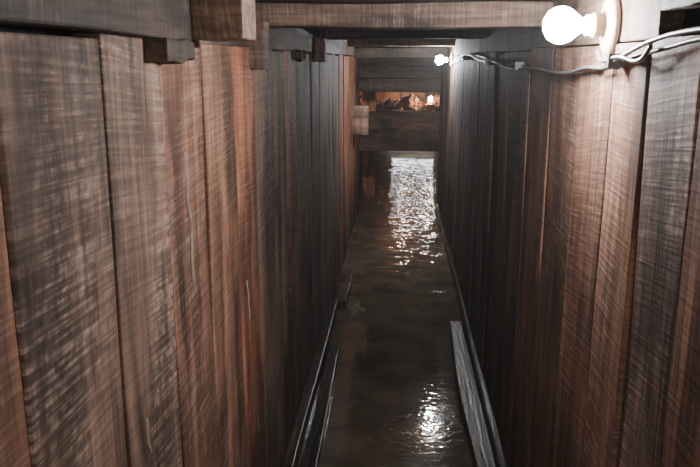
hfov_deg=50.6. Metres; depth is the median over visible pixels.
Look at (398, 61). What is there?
board
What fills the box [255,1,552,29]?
ceiling beam
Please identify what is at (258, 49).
corbel
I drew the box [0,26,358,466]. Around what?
wall
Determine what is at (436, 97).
stone block
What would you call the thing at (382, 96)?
wall
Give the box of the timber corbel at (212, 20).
[190,0,255,41]
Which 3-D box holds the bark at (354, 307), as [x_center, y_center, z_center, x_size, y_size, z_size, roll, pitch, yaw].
[0.031,0.465,4.579,0.123,0.002,0.341,-3,13,-12]
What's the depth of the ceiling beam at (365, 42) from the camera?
5.51 m
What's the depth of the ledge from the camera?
12.01 m
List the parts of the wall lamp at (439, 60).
glass bulb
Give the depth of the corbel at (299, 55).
2.86 m
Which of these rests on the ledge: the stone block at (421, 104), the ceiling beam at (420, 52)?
the stone block at (421, 104)
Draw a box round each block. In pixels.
[145,37,194,63]
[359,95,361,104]
[376,100,383,108]
[383,98,395,109]
[393,99,401,108]
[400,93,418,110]
[417,100,424,109]
[425,99,435,110]
[433,95,439,110]
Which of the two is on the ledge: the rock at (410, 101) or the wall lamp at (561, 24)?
the rock at (410, 101)
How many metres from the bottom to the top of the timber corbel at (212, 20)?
0.126 m
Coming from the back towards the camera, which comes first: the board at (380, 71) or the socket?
the board at (380, 71)
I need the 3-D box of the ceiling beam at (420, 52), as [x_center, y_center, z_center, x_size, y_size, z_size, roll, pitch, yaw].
[0.436,-1.574,6.447,0.820,0.089,0.104,1,13,4]
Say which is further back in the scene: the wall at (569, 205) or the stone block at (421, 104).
the stone block at (421, 104)
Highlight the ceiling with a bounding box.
[255,0,549,3]
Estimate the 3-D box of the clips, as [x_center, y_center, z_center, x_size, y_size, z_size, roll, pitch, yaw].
[0.588,-0.674,2.890,0.036,0.056,3.212,1,13,4]
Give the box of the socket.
[583,12,605,37]
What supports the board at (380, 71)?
attached to the wall at (174, 238)
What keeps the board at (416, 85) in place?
attached to the wall at (174, 238)
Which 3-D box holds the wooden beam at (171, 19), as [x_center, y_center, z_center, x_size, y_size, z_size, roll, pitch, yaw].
[-0.370,-0.220,0.524,0.071,0.125,1.670,1,13,4]
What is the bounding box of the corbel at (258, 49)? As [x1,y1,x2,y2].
[249,21,268,68]
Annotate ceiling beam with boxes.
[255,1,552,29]
[317,29,485,39]
[348,39,454,46]
[353,47,447,57]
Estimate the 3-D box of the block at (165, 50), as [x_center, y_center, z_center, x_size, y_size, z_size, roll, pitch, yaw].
[-0.304,-0.311,1.260,0.046,0.044,0.170,1,13,4]
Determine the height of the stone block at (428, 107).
0.191 m
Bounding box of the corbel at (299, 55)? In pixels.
[294,50,305,61]
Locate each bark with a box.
[346,299,365,317]
[430,290,445,293]
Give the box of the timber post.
[362,92,375,196]
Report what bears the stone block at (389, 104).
on the ledge
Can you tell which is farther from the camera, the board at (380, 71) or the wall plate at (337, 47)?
the board at (380, 71)
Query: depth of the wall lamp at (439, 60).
5.64 m
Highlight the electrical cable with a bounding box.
[451,26,699,74]
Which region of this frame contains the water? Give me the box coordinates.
[298,154,473,466]
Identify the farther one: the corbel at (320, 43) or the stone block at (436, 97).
the stone block at (436, 97)
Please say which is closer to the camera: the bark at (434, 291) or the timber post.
the bark at (434, 291)
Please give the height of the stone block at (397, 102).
0.176 m
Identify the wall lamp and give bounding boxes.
[435,52,452,66]
[543,0,620,54]
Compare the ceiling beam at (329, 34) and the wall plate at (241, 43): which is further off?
the ceiling beam at (329, 34)
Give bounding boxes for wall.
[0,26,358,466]
[359,92,439,108]
[437,0,699,466]
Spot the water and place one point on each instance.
(395, 401)
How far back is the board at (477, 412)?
3.31 m
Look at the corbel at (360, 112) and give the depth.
6.46 m
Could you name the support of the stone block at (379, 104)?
on the ledge
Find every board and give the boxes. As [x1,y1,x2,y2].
[281,274,351,466]
[358,46,442,66]
[359,66,441,77]
[359,78,440,92]
[359,111,439,151]
[435,204,506,466]
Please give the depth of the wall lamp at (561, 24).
1.40 m
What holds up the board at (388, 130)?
attached to the wall at (174, 238)
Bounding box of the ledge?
[359,108,438,154]
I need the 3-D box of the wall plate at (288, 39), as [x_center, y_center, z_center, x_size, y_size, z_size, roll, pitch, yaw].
[-0.223,-0.755,2.851,0.048,0.110,1.374,1,13,4]
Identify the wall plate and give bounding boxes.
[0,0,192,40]
[192,40,249,47]
[267,28,317,51]
[326,40,358,55]
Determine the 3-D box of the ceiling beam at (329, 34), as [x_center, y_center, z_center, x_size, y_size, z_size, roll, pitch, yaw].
[0.247,-0.982,3.623,0.820,0.064,0.126,1,13,4]
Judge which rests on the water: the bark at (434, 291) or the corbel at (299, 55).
the bark at (434, 291)
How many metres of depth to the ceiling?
2.10 m
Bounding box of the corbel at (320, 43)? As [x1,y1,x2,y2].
[314,38,326,61]
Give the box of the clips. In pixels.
[462,53,624,69]
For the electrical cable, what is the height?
0.117 m
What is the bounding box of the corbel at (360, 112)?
[353,105,368,134]

